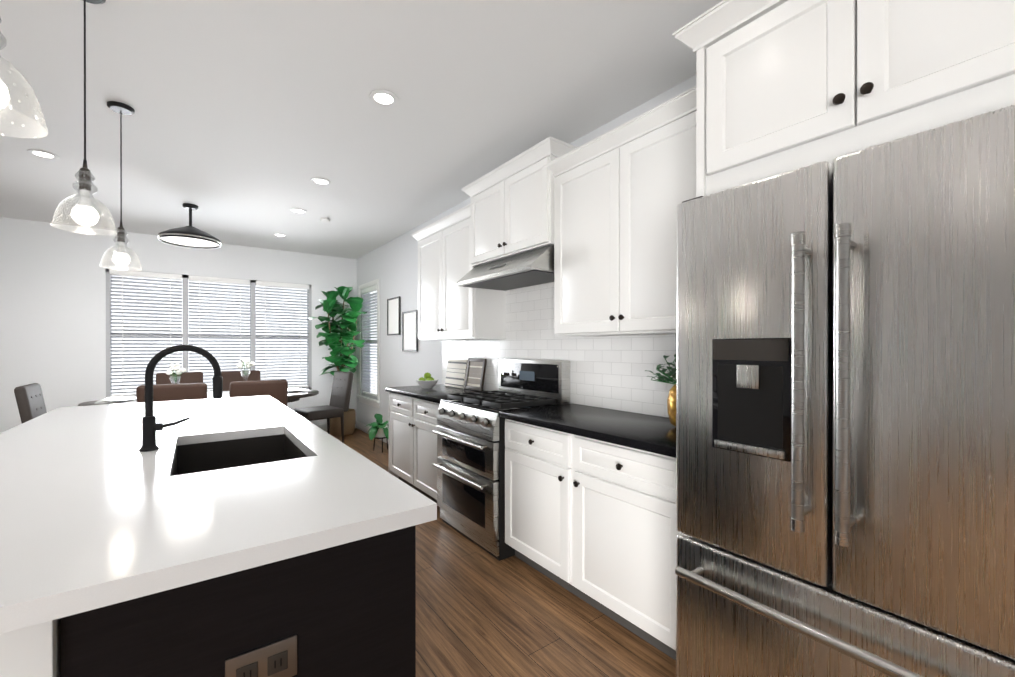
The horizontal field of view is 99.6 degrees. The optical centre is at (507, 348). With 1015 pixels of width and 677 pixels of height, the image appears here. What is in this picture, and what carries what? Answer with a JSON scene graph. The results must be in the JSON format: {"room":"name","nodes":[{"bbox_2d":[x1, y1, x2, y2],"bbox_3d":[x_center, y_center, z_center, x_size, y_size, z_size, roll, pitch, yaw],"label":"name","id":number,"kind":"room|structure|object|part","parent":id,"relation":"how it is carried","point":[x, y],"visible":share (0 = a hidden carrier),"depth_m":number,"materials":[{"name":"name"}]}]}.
{"room":"kitchen","nodes":[
{"label":"kitchen","id":0,"kind":"room"},
{"bbox_2d":[0,217,356,432],"bbox_3d":[-4.751,-0.073,5.386,5.880,2.740,0.150,0,0,-36],"label":"wall","id":1,"kind":"structure","parent":0,"point":[53,311],"depth_m":5.07,"materials":[{"name":"white paint"}]},
{"bbox_2d":[106,268,311,397],"bbox_3d":[-3.967,-0.158,5.924,2.340,1.632,0.145,0,0,-36],"label":"window","id":2,"kind":"structure","parent":1,"relation":"in","point":[185,335],"depth_m":5.67,"materials":[{"name":"white wood"}]},
{"bbox_2d":[109,269,181,396],"bbox_3d":[-4.578,-0.189,5.446,0.697,1.557,0.067,0,0,-36],"label":"window blinds","id":3,"kind":"object","parent":2,"relation":"attached to","point":[115,272],"depth_m":5.41,"materials":[{"name":"white plastic"}]},
{"bbox_2d":[189,275,249,369],"bbox_3d":[-3.953,-0.336,5.901,0.684,1.265,0.067,0,0,-36],"label":"window blinds","id":4,"kind":"object","parent":2,"relation":"attached to","point":[197,279],"depth_m":5.91,"materials":[{"name":"white plastic"}]},
{"bbox_2d":[256,281,308,387],"bbox_3d":[-3.330,-0.191,6.356,0.689,1.556,0.067,0,0,-36],"label":"window blinds","id":5,"kind":"object","parent":2,"relation":"attached to","point":[266,284],"depth_m":6.36,"materials":[{"name":"white plastic"}]},
{"bbox_2d":[316,424,326,430],"bbox_3d":[-4.688,1.237,5.326,5.547,0.120,0.021,0,0,-36],"label":"baseboard","id":6,"kind":"structure","parent":1,"relation":"attached to","point":[323,426],"depth_m":6.66,"materials":[{"name":"white"}]},
{"bbox_2d":[0,0,722,258],"bbox_3d":[-1.904,-1.484,1.481,5.880,0.100,9.810,0,0,-36],"label":"ceiling","id":7,"kind":"structure","parent":0,"point":[245,122],"depth_m":2.47,"materials":[{"name":"white paint"}]},
{"bbox_2d":[0,18,47,137],"bbox_3d":[-1.073,-0.952,0.870,0.190,0.960,0.190,0,0,-36],"label":"pendant light","id":8,"kind":"object","parent":7,"relation":"hanging from","point":[5,97],"visible":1,"depth_m":0.90,"materials":[{"name":"black"}]},
{"bbox_3d":[-1.073,-0.558,0.870,0.080,0.139,0.080,0,0,-36],"label":"bulb","id":9,"kind":"part","parent":8,"relation":"part of","materials":[{"name":"white glass"}]},
{"bbox_2d":[27,149,58,158],"bbox_3d":[-3.433,-1.434,3.169,0.155,0.007,0.155,0,0,9],"label":"recessed light","id":10,"kind":"object","parent":7,"relation":"in","point":[40,153],"depth_m":3.16,"materials":[{"name":"white"}]},
{"bbox_2d":[50,0,116,235],"bbox_3d":[-1.686,-0.954,1.710,0.190,0.960,0.190,0,0,-36],"label":"pendant light","id":11,"kind":"object","parent":7,"relation":"hanging from","point":[84,212],"visible":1,"depth_m":1.70,"materials":[{"name":"black"}]},
{"bbox_3d":[-1.686,-0.589,1.710,0.190,0.229,0.190,0,0,-36],"label":"lamp shade","id":12,"kind":"part","parent":11,"relation":"part of","materials":[{"name":"clear glass"}]},
{"bbox_3d":[-1.686,-0.560,1.710,0.080,0.139,0.080,0,0,-36],"label":"bulb","id":13,"kind":"part","parent":11,"relation":"part of","materials":[{"name":"white glass"}]},
{"bbox_2d":[99,101,141,270],"bbox_3d":[-2.299,-0.956,2.550,0.190,0.960,0.190,0,0,-36],"label":"pendant light","id":14,"kind":"object","parent":7,"relation":"hanging from","point":[120,257],"visible":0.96,"depth_m":2.54,"materials":[{"name":"black"}]},
{"bbox_3d":[-2.299,-0.591,2.550,0.190,0.229,0.190,0,0,-36],"label":"lamp shade","id":15,"kind":"part","parent":14,"relation":"part of","materials":[{"name":"clear glass"}]},
{"bbox_3d":[-2.299,-0.562,2.551,0.080,0.139,0.080,0,0,-36],"label":"bulb","id":16,"kind":"part","parent":14,"relation":"part of","materials":[{"name":"white glass"}]},
{"bbox_2d":[158,203,220,248],"bbox_3d":[-3.190,-1.250,4.313,0.515,0.380,0.515,0,0,-36],"label":"ceiling light","id":17,"kind":"object","parent":7,"relation":"attached to","point":[190,236],"visible":1,"depth_m":4.25,"materials":[{"name":"black metal"}]},
{"bbox_2d":[161,237,217,246],"bbox_3d":[-3.190,-1.079,4.313,0.488,0.026,0.488,0,0,-36],"label":"diffuser","id":18,"kind":"object","parent":17,"relation":"attached to","point":[178,241],"depth_m":4.30,"materials":[{"name":"white plastic"}]},
{"bbox_2d":[273,233,286,236],"bbox_3d":[-2.897,-1.439,5.455,0.155,0.007,0.155,0,0,9],"label":"recessed light","id":19,"kind":"object","parent":7,"relation":"in","point":[275,234],"depth_m":5.45,"materials":[{"name":"white"}]},
{"bbox_2d":[290,208,306,213],"bbox_3d":[-2.189,-1.437,4.485,0.155,0.007,0.155,0,0,9],"label":"recessed light","id":20,"kind":"object","parent":7,"relation":"in","point":[295,210],"depth_m":4.48,"materials":[{"name":"white"}]},
{"bbox_2d":[310,177,330,184],"bbox_3d":[-1.606,-1.435,3.686,0.155,0.007,0.155,0,0,9],"label":"recessed light","id":21,"kind":"object","parent":7,"relation":"in","point":[320,181],"depth_m":3.68,"materials":[{"name":"white"}]},
{"bbox_2d":[320,218,329,222],"bbox_3d":[-2.035,-1.426,4.783,0.110,0.030,0.110,0,0,-36],"label":"smoke detector","id":22,"kind":"object","parent":7,"relation":"attached to","point":[325,220],"visible":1,"depth_m":4.75,"materials":[{"name":"white plastic"}]},
{"bbox_2d":[369,90,397,106],"bbox_3d":[-0.710,-1.432,2.458,0.155,0.007,0.155,0,0,9],"label":"recessed light","id":23,"kind":"object","parent":7,"relation":"in","point":[384,98],"depth_m":2.45,"materials":[{"name":"white"}]},
{"bbox_2d":[325,428,675,676],"bbox_3d":[-1.904,1.356,1.488,5.880,0.100,9.810,0,0,-36],"label":"floor","id":24,"kind":"structure","parent":0,"point":[480,612],"depth_m":2.03,"materials":[{"name":"brown wood"}]},
{"bbox_2d":[14,383,46,422],"bbox_3d":[-4.164,0.816,4.089,0.634,0.969,0.490,0,0,-36],"label":"chair","id":25,"kind":"object","parent":24,"relation":"on","point":[30,401],"visible":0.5,"depth_m":3.80,"materials":[{"name":"grey fabric"}]},
{"bbox_2d":[136,383,206,402],"bbox_3d":[-3.096,0.806,3.986,0.490,0.989,0.637,0,0,-36],"label":"dining chair","id":26,"kind":"object","parent":24,"relation":"on","point":[176,392],"visible":0.21,"depth_m":3.74,"materials":[{"name":"brown wood"}]},
{"bbox_2d":[156,372,202,384],"bbox_3d":[-4.067,0.803,5.316,0.490,0.989,0.637,0,0,-36],"label":"dining chair","id":27,"kind":"object","parent":24,"relation":"on","point":[185,377],"visible":0.15,"depth_m":5.52,"materials":[{"name":"brown wood"}]},
{"bbox_2d":[78,357,318,405],"bbox_3d":[-3.315,0.702,4.845,2.200,1.191,1.200,0,0,-36],"label":"dining table","id":28,"kind":"object","parent":24,"relation":"on","point":[295,394],"visible":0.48,"depth_m":4.75,"materials":[{"name":"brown wood"}]},
{"bbox_2d":[0,529,415,676],"bbox_3d":[-1.548,0.866,1.928,1.135,0.878,2.945,0,0,-36],"label":"kitchen island","id":29,"kind":"object","parent":24,"relation":"on","point":[349,610],"depth_m":0.89,"materials":[{"name":"black wood"}]},
{"bbox_2d":[0,395,436,636],"bbox_3d":[-1.545,0.405,1.927,1.200,0.040,3.000,0,0,-36],"label":"island countertop","id":30,"kind":"structure","parent":29,"relation":"on","point":[102,506],"depth_m":1.09,"materials":[{"name":"white stone"}]},
{"bbox_2d":[139,345,222,451],"bbox_3d":[-1.279,0.185,1.687,0.264,0.400,0.060,0,0,-36],"label":"faucet","id":31,"kind":"object","parent":30,"relation":"on","point":[149,425],"depth_m":1.63,"materials":[{"name":"black metal"}]},
{"bbox_2d":[172,434,306,475],"bbox_3d":[-1.064,0.550,1.709,0.444,0.246,0.744,0,0,-36],"label":"sink","id":32,"kind":"object","parent":30,"relation":"in","point":[209,454],"depth_m":1.98,"materials":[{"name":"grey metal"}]},
{"bbox_2d":[225,635,296,676],"bbox_3d":[-0.505,0.660,0.885,0.130,0.085,0.009,0,0,-36],"label":"outlet","id":33,"kind":"object","parent":29,"relation":"attached to","point":[275,655],"depth_m":0.89,"materials":[{"name":"beige plastic"}]},
{"bbox_2d":[221,370,260,390],"bbox_3d":[-3.534,0.802,5.705,0.490,0.989,0.637,0,0,-36],"label":"dining chair","id":34,"kind":"object","parent":24,"relation":"on","point":[229,377],"visible":0.08,"depth_m":5.87,"materials":[{"name":"brown wood"}]},
{"bbox_2d":[229,380,287,406],"bbox_3d":[-2.563,0.805,4.375,0.490,0.989,0.637,0,0,-36],"label":"dining chair","id":35,"kind":"object","parent":24,"relation":"on","point":[277,390],"visible":0.25,"depth_m":4.13,"materials":[{"name":"brown wood"}]},
{"bbox_2d":[293,371,353,442],"bbox_3d":[-2.497,0.812,5.829,0.490,0.969,0.634,0,0,44],"label":"chair","id":36,"kind":"object","parent":24,"relation":"on","point":[337,406],"visible":0.92,"depth_m":5.83,"materials":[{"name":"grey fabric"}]},
{"bbox_2d":[308,286,366,435],"bbox_3d":[-2.537,0.188,6.303,0.789,2.214,0.768,0,0,-36],"label":"fiddle leaf fig","id":37,"kind":"object","parent":24,"relation":"on","point":[334,340],"visible":0.98,"depth_m":6.31,"materials":[{"name":"green plant"}]},
{"bbox_2d":[308,286,366,375],"bbox_3d":[-2.537,0.038,6.303,0.789,1.915,0.768,0,0,-36],"label":"plant","id":38,"kind":"object","parent":37,"relation":"on","point":[335,341],"depth_m":6.30,"materials":[{"name":"green plant"}]},
{"bbox_2d":[330,409,355,435],"bbox_3d":[-2.490,1.114,6.463,0.380,0.360,0.380,0,0,-36],"label":"pot","id":39,"kind":"object","parent":24,"relation":"on","point":[349,416],"depth_m":6.32,"materials":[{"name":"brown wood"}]},
{"bbox_2d":[366,413,388,452],"bbox_3d":[-1.593,1.069,5.426,0.372,0.458,0.396,0,0,-36],"label":"potted plant","id":40,"kind":"object","parent":24,"relation":"on","point":[378,429],"visible":0.94,"depth_m":5.36,"materials":[{"name":"green plant"}]},
{"bbox_2d":[388,392,504,502],"bbox_3d":[-0.581,0.861,3.895,0.598,0.880,1.155,0,0,-36],"label":"base cabinet","id":41,"kind":"object","parent":24,"relation":"on","point":[412,441],"depth_m":3.72,"materials":[{"name":"white wood"}]},
{"bbox_2d":[385,384,484,403],"bbox_3d":[-0.596,0.400,3.890,0.628,0.038,1.167,0,0,-36],"label":"countertop","id":42,"kind":"structure","parent":41,"relation":"on","point":[438,392],"depth_m":3.78,"materials":[{"name":"black stone"}]},
{"bbox_2d":[416,373,437,387],"bbox_3d":[-0.768,0.306,4.103,0.210,0.147,0.210,0,0,-36],"label":"fruit bowl","id":43,"kind":"object","parent":42,"relation":"on","point":[427,381],"visible":1,"depth_m":4.05,"materials":[{"name":"white ceramic"}]},
{"bbox_2d":[445,359,467,388],"bbox_3d":[-0.502,0.245,4.191,0.059,0.269,0.370,0,0,-36],"label":"cutting board","id":44,"kind":"object","parent":42,"relation":"on","point":[456,373],"visible":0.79,"depth_m":4.17,"materials":[{"name":"beige wood"}]},
{"bbox_2d":[464,358,486,390],"bbox_3d":[-0.295,0.235,3.910,0.063,0.289,0.290,0,0,-36],"label":"cutting board","id":45,"kind":"object","parent":42,"relation":"on","point":[475,374],"visible":0.98,"depth_m":3.90,"materials":[{"name":"beige wood"}]},
{"bbox_2d":[432,359,569,560],"bbox_3d":[-0.070,0.695,3.078,0.712,1.215,0.752,0,0,-36],"label":"range","id":46,"kind":"object","parent":24,"relation":"on","point":[470,464],"visible":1,"depth_m":2.90,"materials":[{"name":"silver metal"}]},
{"bbox_2d":[505,420,679,659],"bbox_3d":[0.592,0.865,2.288,0.598,0.880,1.292,0,0,-36],"label":"base cabinet","id":47,"kind":"object","parent":24,"relation":"on","point":[596,519],"depth_m":2.01,"materials":[{"name":"white wood"}]},
{"bbox_2d":[499,404,675,459],"bbox_3d":[0.583,0.404,2.274,0.628,0.038,1.302,0,0,-36],"label":"countertop","id":48,"kind":"structure","parent":47,"relation":"on","point":[641,431],"depth_m":2.19,"materials":[{"name":"black stone"}]},
{"bbox_2d":[645,354,675,426],"bbox_3d":[0.863,0.207,2.080,0.285,0.355,0.350,0,0,-36],"label":"pineapple vase","id":49,"kind":"object","parent":48,"relation":"on","point":[671,404],"visible":0.23,"depth_m":2.07,"materials":[{"name":"gold metal"}]},
{"bbox_2d":[675,104,1014,676],"bbox_3d":[1.101,0.410,1.280,0.927,1.773,0.836,0,0,-36],"label":"refrigerator","id":50,"kind":"object","parent":24,"relation":"on","point":[845,417],"visible":1,"depth_m":1.00,"materials":[{"name":"grey metal"}]},
{"bbox_2d":[357,75,695,429],"bbox_3d":[0.455,-0.068,3.113,0.150,2.740,9.660,0,0,-36],"label":"wall","id":51,"kind":"structure","parent":0,"point":[392,265],"depth_m":5.46,"materials":[{"name":"white paint"}]},
{"bbox_2d":[356,278,379,407],"bbox_3d":[-2.059,-0.070,6.490,0.170,1.850,0.960,0,0,-36],"label":"window","id":52,"kind":"structure","parent":51,"relation":"in","point":[373,402],"depth_m":6.76,"materials":[{"name":"white"}]},
{"bbox_2d":[361,285,376,395],"bbox_3d":[-2.070,-0.110,6.482,0.067,1.620,0.710,0,0,-36],"label":"window blinds","id":53,"kind":"object","parent":52,"relation":"attached to","point":[369,290],"visible":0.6,"depth_m":6.49,"materials":[{"name":"white plastic"}]},
{"bbox_2d":[355,421,388,443],"bbox_3d":[-1.568,1.236,5.738,0.021,0.120,2.980,0,0,-36],"label":"baseboard","id":54,"kind":"structure","parent":51,"relation":"attached to","point":[361,426],"depth_m":6.65,"materials":[{"name":"white"}]},
{"bbox_2d":[387,296,400,335],"bbox_3d":[-1.498,-0.418,5.636,0.022,0.490,0.420,0,0,-36],"label":"picture frame","id":55,"kind":"object","parent":51,"relation":"attached to","point":[394,316],"visible":1,"depth_m":5.62,"materials":[{"name":"black"}]},
{"bbox_2d":[402,310,417,351],"bbox_3d":[-1.188,-0.207,5.213,0.022,0.490,0.430,0,0,-36],"label":"picture frame","id":56,"kind":"object","parent":51,"relation":"attached to","point":[409,330],"visible":0.98,"depth_m":5.20,"materials":[{"name":"black"}]},
{"bbox_2d":[417,213,508,343],"bbox_3d":[-0.456,-0.612,3.951,0.328,1.065,1.070,0,0,-36],"label":"upper cabinet","id":57,"kind":"object","parent":51,"relation":"attached to","point":[446,313],"depth_m":3.78,"materials":[{"name":"white wood"}]},
{"bbox_2d":[453,137,572,291],"bbox_3d":[0.072,-0.878,3.091,0.487,0.791,0.936,0,0,-36],"label":"upper cabinet","id":58,"kind":"object","parent":51,"relation":"attached to","point":[503,239],"depth_m":2.97,"materials":[{"name":"white wood"}]},
{"bbox_2d":[456,245,553,290],"bbox_3d":[0.067,-0.562,3.089,0.477,0.170,0.920,0,0,-36],"label":"range hood","id":59,"kind":"object","parent":58,"relation":"attached to","point":[531,267],"depth_m":2.97,"materials":[{"name":"silver metal"}]},
{"bbox_2d":[549,88,696,339],"bbox_3d":[0.750,-0.608,2.298,0.328,1.065,1.142,0,0,-36],"label":"upper cabinet","id":60,"kind":"object","parent":51,"relation":"attached to","point":[553,248],"depth_m":2.22,"materials":[{"name":"white wood"}]},
{"bbox_2d":[697,0,1014,196],"bbox_3d":[1.216,-0.828,1.362,0.677,0.620,0.860,0,0,-36],"label":"upper cabinet","id":61,"kind":"object","parent":51,"relation":"attached to","point":[783,86],"depth_m":1.21,"materials":[{"name":"white wood"}]},
{"label":"outside","id":62,"kind":"structure","parent":0,"visible":0},
{"bbox_2d":[112,275,376,394],"bbox_3d":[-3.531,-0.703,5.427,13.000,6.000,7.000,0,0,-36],"label":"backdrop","id":63,"kind":"structure","parent":62,"point":[372,385],"depth_m":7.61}
]}

